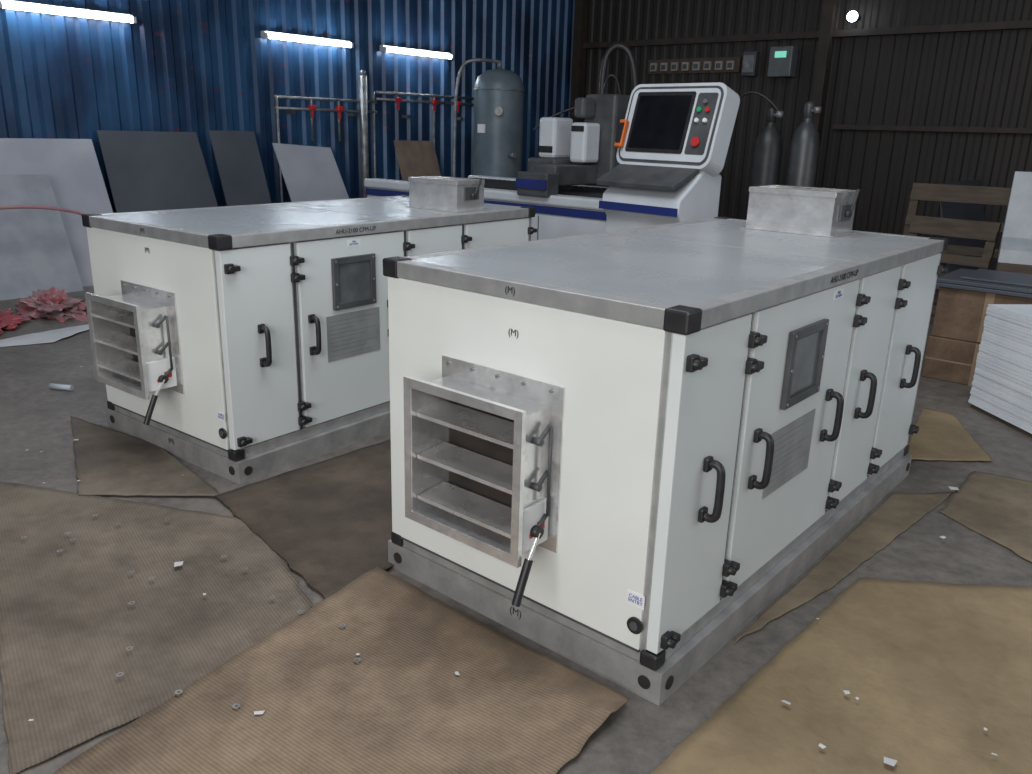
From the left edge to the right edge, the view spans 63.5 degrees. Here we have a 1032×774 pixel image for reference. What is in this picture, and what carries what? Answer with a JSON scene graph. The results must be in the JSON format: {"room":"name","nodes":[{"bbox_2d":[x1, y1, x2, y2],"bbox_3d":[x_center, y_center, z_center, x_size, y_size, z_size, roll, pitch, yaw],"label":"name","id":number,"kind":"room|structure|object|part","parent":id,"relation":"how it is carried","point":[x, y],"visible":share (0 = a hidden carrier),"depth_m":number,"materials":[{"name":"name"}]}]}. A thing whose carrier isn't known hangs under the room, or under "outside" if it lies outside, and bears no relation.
{"room":"factory workshop","nodes":[
{"label":"factory workshop","id":0,"kind":"room"},
{"bbox_2d":[0,205,84,214],"bbox_3d":[-4.166,-1.108,6.920,0.041,0.778,2.275,16,22,38],"label":"hose","id":1,"kind":"object","parent":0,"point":[14,206],"visible":0.42,"depth_m":6.97,"materials":[{"name":"red rubber"}]},
{"bbox_2d":[0,0,574,212],"bbox_3d":[-3.867,-3.912,8.068,0.035,5.500,14.878,16,22,38],"label":"wall","id":2,"kind":"structure","parent":0,"point":[198,66],"depth_m":9.59,"materials":[{"name":"blue metal"}]},
{"bbox_2d":[0,0,136,23],"bbox_3d":[-4.152,-3.486,7.745,0.106,0.078,1.220,16,22,38],"label":"fluorescent tube light","id":3,"kind":"object","parent":2,"relation":"attached to","point":[6,4],"visible":1,"depth_m":7.70,"materials":[{"name":"white paint"}]},
{"bbox_2d":[261,31,353,47],"bbox_3d":[-2.409,-4.042,9.704,0.106,0.078,1.220,16,22,38],"label":"fluorescent tube light","id":4,"kind":"object","parent":2,"relation":"attached to","point":[264,34],"visible":1,"depth_m":9.64,"materials":[{"name":"white paint"}]},
{"bbox_2d":[273,70,473,202],"bbox_3d":[-1.700,-2.968,10.905,0.275,2.140,3.349,17,23,40],"label":"pipes","id":5,"kind":"object","parent":2,"relation":"attached to","point":[363,110],"depth_m":10.41,"materials":[{"name":"metal"}]},
{"bbox_2d":[380,45,452,58],"bbox_3d":[-1.290,-4.398,10.960,0.106,0.078,1.220,16,22,38],"label":"fluorescent tube light","id":6,"kind":"object","parent":2,"relation":"attached to","point":[384,48],"visible":1,"depth_m":10.89,"materials":[{"name":"white paint"}]},
{"bbox_2d":[0,265,1031,773],"bbox_3d":[0.889,0.076,5.102,13.000,0.100,15.080,16,22,38],"label":"floor","id":7,"kind":"structure","parent":0,"point":[638,737],"depth_m":3.37,"materials":[{"name":"concrete"}]},
{"bbox_2d":[0,308,30,333],"bbox_3d":[-4.018,-0.537,6.182,1.044,0.162,0.664,16,22,38],"label":"plastic wrap","id":8,"kind":"object","parent":7,"relation":"on","point":[8,321],"visible":1,"depth_m":6.14,"materials":[{"name":"red plastic"}]},
{"bbox_2d":[0,174,83,300],"bbox_3d":[-4.593,-1.233,6.957,0.462,1.000,1.600,16,22,38],"label":"sheet","id":9,"kind":"object","parent":7,"relation":"on","point":[36,253],"visible":1,"depth_m":7.33,"materials":[{"name":"grey metal"}]},
{"bbox_2d":[0,324,88,346],"bbox_3d":[-3.296,-0.377,5.974,0.352,0.014,1.159,9,19,22],"label":"sheet","id":10,"kind":"object","parent":7,"relation":"on","point":[49,336],"visible":0.91,"depth_m":5.89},
{"bbox_2d":[15,286,87,322],"bbox_3d":[-3.682,-0.680,6.655,0.982,0.174,0.542,16,22,38],"label":"plastic wrap","id":11,"kind":"object","parent":7,"relation":"on","point":[53,303],"visible":0.96,"depth_m":6.53,"materials":[{"name":"plastic"}]},
{"bbox_2d":[0,138,112,286],"bbox_3d":[-4.730,-1.445,7.122,0.562,1.300,2.550,16,22,38],"label":"sheet","id":12,"kind":"object","parent":7,"relation":"on","point":[72,167],"visible":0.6,"depth_m":7.78,"materials":[{"name":"grey metal"}]},
{"bbox_2d":[49,383,73,390],"bbox_3d":[-2.611,0.000,4.789,0.140,0.032,0.032,5,18,11],"label":"pipe","id":13,"kind":"object","parent":7,"relation":"on","point":[51,385],"visible":1,"depth_m":4.78,"materials":[{"name":"silver metal"}]},
{"bbox_2d":[70,416,218,495],"bbox_3d":[-1.858,0.324,3.828,0.458,0.009,1.417,-13,23,-40],"label":"cardboard sheet","id":14,"kind":"object","parent":7,"relation":"on","point":[108,461],"visible":1,"depth_m":3.72,"materials":[{"name":"brown cardboard"}]},
{"bbox_2d":[0,482,312,773],"bbox_3d":[-1.366,0.597,3.010,0.903,0.009,2.000,-9,20,-32],"label":"cardboard sheet","id":15,"kind":"object","parent":7,"relation":"on","point":[68,623],"visible":1,"depth_m":2.68,"materials":[{"name":"brown cardboard"}]},
{"bbox_2d":[21,514,360,707],"bbox_3d":[-1.148,0.675,2.715,1.488,0.001,0.589,16,22,38],"label":"debris","id":16,"kind":"object","parent":15,"relation":"on","point":[238,704],"visible":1,"depth_m":2.65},
{"bbox_2d":[96,130,217,212],"bbox_3d":[-3.551,-1.897,8.558,0.432,1.380,1.130,16,22,38],"label":"sheet","id":17,"kind":"object","parent":7,"relation":"on","point":[146,170],"visible":0.64,"depth_m":8.46,"materials":[{"name":"grey metal"}]},
{"bbox_2d":[208,130,270,205],"bbox_3d":[-2.953,-2.086,9.190,0.482,1.400,0.550,16,22,38],"label":"sheet","id":18,"kind":"object","parent":7,"relation":"on","point":[236,153],"visible":0.64,"depth_m":9.15,"materials":[{"name":"grey metal"}]},
{"bbox_2d":[215,439,393,598],"bbox_3d":[-0.279,0.363,3.844,0.979,0.010,2.201,16,22,38],"label":"cardboard sheet","id":19,"kind":"object","parent":7,"relation":"on","point":[330,520],"visible":0.38,"depth_m":3.33,"materials":[{"name":"brown cardboard"}]},
{"bbox_2d":[81,176,536,484],"bbox_3d":[-1.019,-0.487,4.474,1.149,1.241,2.334,14,21,35],"label":"air handling unit","id":20,"kind":"object","parent":7,"relation":"on","point":[242,343],"visible":0.84,"depth_m":3.77,"materials":[{"name":"metal"}]},
{"bbox_3d":[-1.634,-0.246,3.790,1.010,0.871,0.030,14,21,35],"label":"panel","id":21,"kind":"part","parent":20,"relation":"part of","materials":[{"name":"white paint"}]},
{"bbox_3d":[-1.554,0.010,3.626,0.012,0.081,0.070,12,20,30],"label":"supply damper lever","id":22,"kind":"part","parent":20,"relation":"part of","materials":[{"name":"silver metal"}]},
{"bbox_3d":[-1.554,-0.054,3.650,0.012,0.130,0.136,14,21,35],"label":"supply damper quadrant plate","id":23,"kind":"part","parent":20,"relation":"part of","materials":[{"name":"silver metal"}]},
{"bbox_3d":[-1.155,-0.475,3.365,0.034,0.028,0.028,14,21,35],"label":"latch knob","id":24,"kind":"part","parent":20,"relation":"part of","materials":[{"name":"black plastic"}]},
{"bbox_3d":[-1.176,0.239,3.586,0.034,0.028,0.028,14,21,35],"label":"latch knob","id":25,"kind":"part","parent":20,"relation":"part of","materials":[{"name":"black plastic"}]},
{"bbox_3d":[-1.105,-0.176,3.600,0.036,0.855,0.348,14,21,35],"label":"door","id":26,"kind":"part","parent":20,"relation":"part of","materials":[{"name":"paint"}]},
{"bbox_3d":[-1.072,-0.174,3.567,0.066,0.181,0.023,14,21,35],"label":"handle","id":27,"kind":"part","parent":20,"relation":"part of","materials":[{"name":"black plastic"}]},
{"bbox_3d":[-0.958,-0.546,3.614,0.034,0.028,0.028,14,21,35],"label":"latch knob","id":28,"kind":"part","parent":20,"relation":"part of","materials":[{"name":"black plastic"}]},
{"bbox_3d":[-0.960,-0.474,3.636,0.034,0.028,0.028,14,21,35],"label":"latch knob","id":29,"kind":"part","parent":20,"relation":"part of","materials":[{"name":"black plastic"}]},
{"bbox_3d":[-0.965,-0.910,4.435,1.082,0.050,2.134,14,21,35],"label":"trim","id":30,"kind":"part","parent":20,"relation":"part of","materials":[{"name":"metal"}]},
{"bbox_3d":[-0.908,-0.233,3.773,0.066,0.181,0.023,14,21,35],"label":"handle","id":31,"kind":"part","parent":20,"relation":"part of","materials":[{"name":"black plastic"}]},
{"bbox_3d":[-0.777,-0.294,4.012,0.036,0.855,0.650,14,21,35],"label":"door","id":32,"kind":"part","parent":20,"relation":"part of","materials":[{"name":"paint"}]},
{"bbox_3d":[-0.775,-0.255,3.995,0.003,0.215,0.330,14,21,35],"label":"name plate","id":33,"kind":"part","parent":20,"relation":"part of","materials":[{"name":"metal"}]},
{"bbox_3d":[-0.435,-0.418,4.444,0.036,0.855,0.400,14,21,35],"label":"door","id":34,"kind":"part","parent":20,"relation":"part of","materials":[{"name":"paint"}]},
{"bbox_3d":[-0.212,-1.103,4.607,0.015,0.099,0.062,17,23,40],"label":"damper lever","id":35,"kind":"part","parent":20,"relation":"part of","materials":[{"name":"black plastic"}]},
{"bbox_3d":[-0.118,-0.532,4.842,0.036,0.855,0.563,14,21,35],"label":"door","id":36,"kind":"part","parent":20,"relation":"part of","materials":[{"name":"paint"}]},
{"bbox_2d":[272,143,348,201],"bbox_3d":[-2.267,-2.186,9.782,0.512,1.280,0.950,16,22,38],"label":"sheet","id":37,"kind":"object","parent":7,"relation":"on","point":[310,173],"visible":0.36,"depth_m":9.71,"materials":[{"name":"grey metal"}]},
{"bbox_2d":[53,567,628,773],"bbox_3d":[-0.466,0.859,2.170,1.077,0.036,1.197,16,22,38],"label":"cardboard sheet","id":38,"kind":"object","parent":7,"relation":"on","point":[512,707],"visible":1,"depth_m":2.23,"materials":[{"name":"brown cardboard"}]},
{"bbox_2d":[393,140,440,179],"bbox_3d":[-1.201,-2.579,11.082,0.462,1.320,0.700,16,22,38],"label":"board","id":39,"kind":"object","parent":7,"relation":"on","point":[415,158],"visible":0.36,"depth_m":11.02,"materials":[{"name":"brown wood"}]},
{"bbox_2d":[452,58,523,177],"bbox_3d":[-0.262,-2.825,10.312,0.726,2.302,0.779,16,22,38],"label":"tank","id":40,"kind":"object","parent":7,"relation":"on","point":[498,93],"visible":0.57,"depth_m":10.04,"materials":[{"name":"metal"}]},
{"bbox_2d":[364,43,637,240],"bbox_3d":[0.151,-2.289,8.616,3.190,2.299,1.925,16,22,38],"label":"machine","id":41,"kind":"object","parent":7,"relation":"on","point":[565,195],"visible":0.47,"depth_m":7.77,"materials":[{"name":"white paint"}]},
{"bbox_3d":[0.150,-2.057,8.694,3.190,0.090,1.810,16,22,38],"label":"bed rail","id":42,"kind":"part","parent":41,"relation":"part of","materials":[{"name":"white metal"}]},
{"bbox_3d":[0.421,-2.324,7.823,0.483,0.250,0.029,12,20,30],"label":"black trim","id":43,"kind":"part","parent":41,"relation":"part of","materials":[{"name":"plastic"}]},
{"bbox_2d":[25,357,996,765],"bbox_3d":[-0.874,0.480,3.374,5.774,0.004,2.932,9,19,22],"label":"paper scraps","id":44,"kind":"object","parent":7,"relation":"on","point":[892,762],"visible":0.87,"depth_m":2.28,"materials":[{"name":"paper"}]},
{"bbox_2d":[383,185,948,705],"bbox_3d":[0.672,-0.070,3.189,1.159,1.298,2.448,16,22,38],"label":"air handling unit","id":45,"kind":"object","parent":7,"relation":"on","point":[615,450],"visible":1,"depth_m":2.47,"materials":[{"name":"metal"}]},
{"bbox_3d":[-0.026,0.183,2.492,1.020,0.908,0.030,16,22,38],"label":"panel","id":46,"kind":"part","parent":45,"relation":"part of","materials":[{"name":"white paint"}]},
{"bbox_3d":[0.047,0.454,2.332,0.012,0.087,0.067,13,21,32],"label":"supply damper lever","id":47,"kind":"part","parent":45,"relation":"part of","materials":[{"name":"silver metal"}]},
{"bbox_3d":[0.047,0.393,2.355,0.012,0.130,0.129,16,22,38],"label":"supply damper quadrant plate","id":48,"kind":"part","parent":45,"relation":"part of","materials":[{"name":"silver metal"}]},
{"bbox_3d":[0.728,-0.500,3.141,1.092,0.050,2.259,16,22,38],"label":"trim","id":49,"kind":"part","parent":45,"relation":"part of","materials":[{"name":"metal"}]},
{"bbox_3d":[0.415,0.694,2.266,0.034,0.028,0.028,16,22,38],"label":"latch knob","id":50,"kind":"part","parent":45,"relation":"part of","materials":[{"name":"black plastic"}]},
{"bbox_3d":[0.437,-0.056,2.034,0.034,0.028,0.028,16,22,38],"label":"latch knob","id":51,"kind":"part","parent":45,"relation":"part of","materials":[{"name":"black plastic"}]},
{"bbox_3d":[0.499,0.261,2.277,0.036,0.892,0.363,16,22,38],"label":"door","id":52,"kind":"part","parent":45,"relation":"part of","materials":[{"name":"paint"}]},
{"bbox_3d":[0.528,0.282,2.246,0.066,0.181,0.023,16,22,38],"label":"handle","id":53,"kind":"part","parent":45,"relation":"part of","materials":[{"name":"black plastic"}]},
{"bbox_3d":[0.637,0.614,2.511,0.034,0.028,0.028,16,22,38],"label":"latch knob","id":54,"kind":"part","parent":45,"relation":"part of","materials":[{"name":"black plastic"}]},
{"bbox_3d":[0.639,0.547,2.491,0.034,0.028,0.028,16,22,38],"label":"latch knob","id":55,"kind":"part","parent":45,"relation":"part of","materials":[{"name":"black plastic"}]},
{"bbox_3d":[0.656,-0.054,2.305,0.034,0.028,0.028,16,22,38],"label":"latch knob","id":56,"kind":"part","parent":45,"relation":"part of","materials":[{"name":"black plastic"}]},
{"bbox_3d":[0.658,-0.126,2.283,0.034,0.028,0.028,16,22,38],"label":"latch knob","id":57,"kind":"part","parent":45,"relation":"part of","materials":[{"name":"black plastic"}]},
{"bbox_3d":[0.727,0.218,2.469,0.066,0.181,0.023,16,22,38],"label":"handle","id":58,"kind":"part","parent":45,"relation":"part of","materials":[{"name":"black plastic"}]},
{"bbox_3d":[0.889,0.212,2.709,0.003,0.215,0.355,16,22,38],"label":"name plate","id":59,"kind":"part","parent":45,"relation":"part of","materials":[{"name":"metal"}]},
{"bbox_3d":[0.904,0.132,2.731,0.036,0.892,0.800,16,22,38],"label":"door","id":60,"kind":"part","parent":45,"relation":"part of","materials":[{"name":"paint"}]},
{"bbox_3d":[1.183,0.440,3.125,0.034,0.028,0.028,16,22,38],"label":"latch knob","id":61,"kind":"part","parent":45,"relation":"part of","materials":[{"name":"black plastic"}]},
{"bbox_3d":[1.091,0.102,2.878,0.066,0.181,0.023,16,22,38],"label":"handle","id":62,"kind":"part","parent":45,"relation":"part of","materials":[{"name":"black plastic"}]},
{"bbox_3d":[1.185,0.373,3.105,0.034,0.028,0.028,16,22,38],"label":"latch knob","id":63,"kind":"part","parent":45,"relation":"part of","materials":[{"name":"black plastic"}]},
{"bbox_3d":[1.476,-0.808,3.639,0.062,0.108,0.015,-14,23,-42],"label":"damper lever","id":64,"kind":"part","parent":45,"relation":"part of","materials":[{"name":"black metal"}]},
{"bbox_3d":[1.202,-0.228,2.918,0.034,0.028,0.028,16,22,38],"label":"latch knob","id":65,"kind":"part","parent":45,"relation":"part of","materials":[{"name":"black plastic"}]},
{"bbox_3d":[1.326,-0.003,3.206,0.036,0.892,0.420,16,22,38],"label":"door","id":66,"kind":"part","parent":45,"relation":"part of","materials":[{"name":"paint"}]},
{"bbox_3d":[1.204,-0.300,2.896,0.034,0.028,0.028,16,22,38],"label":"latch knob","id":67,"kind":"part","parent":45,"relation":"part of","materials":[{"name":"black plastic"}]},
{"bbox_3d":[1.312,0.032,3.126,0.066,0.181,0.023,16,22,38],"label":"handle","id":68,"kind":"part","parent":45,"relation":"part of","materials":[{"name":"black plastic"}]},
{"bbox_3d":[1.482,0.345,3.461,0.034,0.028,0.028,16,22,38],"label":"latch knob","id":69,"kind":"part","parent":45,"relation":"part of","materials":[{"name":"black plastic"}]},
{"bbox_3d":[1.484,0.278,3.441,0.034,0.028,0.028,16,22,38],"label":"latch knob","id":70,"kind":"part","parent":45,"relation":"part of","materials":[{"name":"black plastic"}]},
{"bbox_3d":[1.502,-0.324,3.255,0.034,0.028,0.028,16,22,38],"label":"latch knob","id":71,"kind":"part","parent":45,"relation":"part of","materials":[{"name":"black plastic"}]},
{"bbox_3d":[1.653,-0.107,3.572,0.036,0.892,0.503,16,22,38],"label":"door","id":72,"kind":"part","parent":45,"relation":"part of","materials":[{"name":"paint"}]},
{"bbox_3d":[1.504,-0.395,3.232,0.034,0.028,0.028,16,22,38],"label":"latch knob","id":73,"kind":"part","parent":45,"relation":"part of","materials":[{"name":"black plastic"}]},
{"bbox_3d":[1.670,-0.082,3.528,0.066,0.181,0.023,16,22,38],"label":"handle","id":74,"kind":"part","parent":45,"relation":"part of","materials":[{"name":"black plastic"}]},
{"bbox_2d":[596,82,739,231],"bbox_3d":[1.091,-1.345,6.392,0.605,1.863,0.882,-14,23,-41],"label":"control console","id":75,"kind":"object","parent":7,"relation":"on","point":[672,141],"visible":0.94,"depth_m":6.16,"materials":[{"name":"white paint"}]},
{"bbox_2d":[614,119,628,147],"bbox_3d":[0.823,-1.974,6.497,0.095,0.212,0.068,-14,23,-41],"label":"handle","id":76,"kind":"object","parent":75,"relation":"attached to","point":[622,137],"depth_m":6.48,"materials":[{"name":"orange plastic"}]},
{"bbox_2d":[596,164,698,190],"bbox_3d":[0.972,-1.572,6.226,0.294,0.161,0.738,-14,23,-41],"label":"shelf","id":77,"kind":"object","parent":75,"relation":"attached to","point":[630,177],"depth_m":6.15,"materials":[{"name":"grey metal"}]},
{"bbox_3d":[1.338,-1.899,6.018,0.126,0.431,0.171,-14,23,-41],"label":"button panel","id":78,"kind":"part","parent":75,"relation":"part of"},
{"bbox_2d":[719,91,783,219],"bbox_3d":[2.052,-1.652,7.460,0.551,1.871,0.247,16,22,38],"label":"gas cylinder","id":79,"kind":"object","parent":7,"relation":"on","point":[767,153],"visible":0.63,"depth_m":7.15,"materials":[{"name":"paint"}]},
{"bbox_2d":[785,101,821,186],"bbox_3d":[2.443,-1.538,7.258,0.240,1.795,0.240,16,22,38],"label":"gas cylinder","id":80,"kind":"object","parent":7,"relation":"on","point":[805,145],"visible":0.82,"depth_m":7.03,"materials":[{"name":"metal"}]},
{"bbox_2d":[650,578,1031,773],"bbox_3d":[1.089,0.836,2.471,1.452,0.009,1.188,4,17,7],"label":"paper sheet","id":81,"kind":"object","parent":7,"relation":"on","point":[929,666],"visible":0.99,"depth_m":2.36,"materials":[{"name":"brown paper"}]},
{"bbox_2d":[734,492,952,643],"bbox_3d":[1.309,0.631,3.156,0.202,0.009,1.745,16,22,38],"label":"paper sheet","id":82,"kind":"object","parent":7,"relation":"on","point":[901,510],"visible":1,"depth_m":3.21,"materials":[{"name":"brown cardboard"}]},
{"bbox_2d":[908,408,991,460],"bbox_3d":[2.303,0.273,4.398,0.391,0.009,0.965,12,20,29],"label":"paper sheet","id":83,"kind":"object","parent":7,"relation":"on","point":[940,435],"visible":0.95,"depth_m":4.34,"materials":[{"name":"beige paper"}]},
{"bbox_2d":[909,215,1001,323],"bbox_3d":[3.673,-0.991,7.175,0.247,0.889,0.700,-14,23,-42],"label":"frame","id":84,"kind":"object","parent":7,"relation":"on","point":[959,228],"visible":0.46,"depth_m":7.04,"materials":[{"name":"brown wood"}]},
{"bbox_2d":[903,183,1010,305],"bbox_3d":[3.999,-1.250,7.610,0.900,1.140,0.259,13,21,33],"label":"frame","id":85,"kind":"object","parent":7,"relation":"on","point":[920,191],"visible":0.25,"depth_m":7.55,"materials":[{"name":"brown wood"}]},
{"bbox_2d":[940,179,985,270],"bbox_3d":[4.871,-1.649,9.020,0.312,1.100,1.700,16,22,38],"label":"sheet","id":86,"kind":"object","parent":7,"relation":"on","point":[952,210],"visible":0.36,"depth_m":8.95,"materials":[{"name":"grey metal"}]},
{"bbox_2d":[922,268,1031,385],"bbox_3d":[3.275,-0.353,5.402,1.050,0.675,0.640,16,22,38],"label":"wooden crate","id":87,"kind":"object","parent":7,"relation":"on","point":[964,296],"visible":0.73,"depth_m":5.37,"materials":[{"name":"brown wood"}]},
{"bbox_2d":[939,471,1031,561],"bbox_3d":[2.199,0.546,3.519,0.663,0.008,1.028,16,22,38],"label":"paper sheet","id":88,"kind":"object","parent":7,"relation":"on","point":[998,508],"visible":1,"depth_m":3.57,"materials":[{"name":"brown cardboard"}]},
{"bbox_2d":[968,304,1031,437],"bbox_3d":[3.079,0.013,4.293,0.623,0.621,1.306,0,17,-7],"label":"sheets","id":89,"kind":"object","parent":7,"relation":"on","point":[1001,389],"visible":1,"depth_m":4.65,"materials":[{"name":"white plastic"}]},
{"bbox_2d":[995,171,1031,274],"bbox_3d":[4.106,-0.997,6.506,0.600,1.298,0.450,11,19,27],"label":"sheet","id":90,"kind":"object","parent":7,"relation":"on","point":[1015,250],"visible":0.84,"depth_m":6.49,"materials":[{"name":"white"}]},
{"bbox_2d":[583,0,1031,269],"bbox_3d":[5.783,-4.104,9.593,12.724,5.500,0.018,16,22,38],"label":"wall","id":91,"kind":"structure","parent":0,"point":[969,78],"depth_m":10.81,"materials":[{"name":"black metal"}]},
{"bbox_2d":[648,57,741,73],"bbox_3d":[2.575,-4.698,12.195,1.500,0.200,0.104,16,22,38],"label":"board","id":92,"kind":"object","parent":91,"relation":"attached to","point":[722,64],"visible":1,"depth_m":12.13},
{"bbox_2d":[741,51,759,76],"bbox_3d":[3.263,-4.500,11.617,0.200,0.320,0.130,16,22,38],"label":"switch box","id":93,"kind":"object","parent":91,"relation":"attached to","point":[750,62],"visible":1,"depth_m":11.57,"materials":[{"name":"metal"}]},
{"bbox_2d":[767,46,798,77],"bbox_3d":[3.611,-4.397,11.286,0.320,0.380,0.205,16,22,38],"label":"box","id":94,"kind":"object","parent":91,"relation":"attached to","point":[782,59],"visible":1,"depth_m":11.21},
{"bbox_2d":[570,0,1031,186],"bbox_3d":[5.627,-4.058,9.599,12.300,5.400,0.168,16,22,38],"label":"trim","id":95,"kind":"structure","parent":91,"relation":"attached to","point":[827,33],"depth_m":10.94,"materials":[{"name":"metal"}]},
{"bbox_2d":[847,11,860,21],"bbox_3d":[4.286,-4.690,10.570,0.130,0.130,0.255,16,22,38],"label":"lamp","id":96,"kind":"object","parent":91,"relation":"attached to","point":[852,16],"visible":1,"depth_m":10.49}
]}

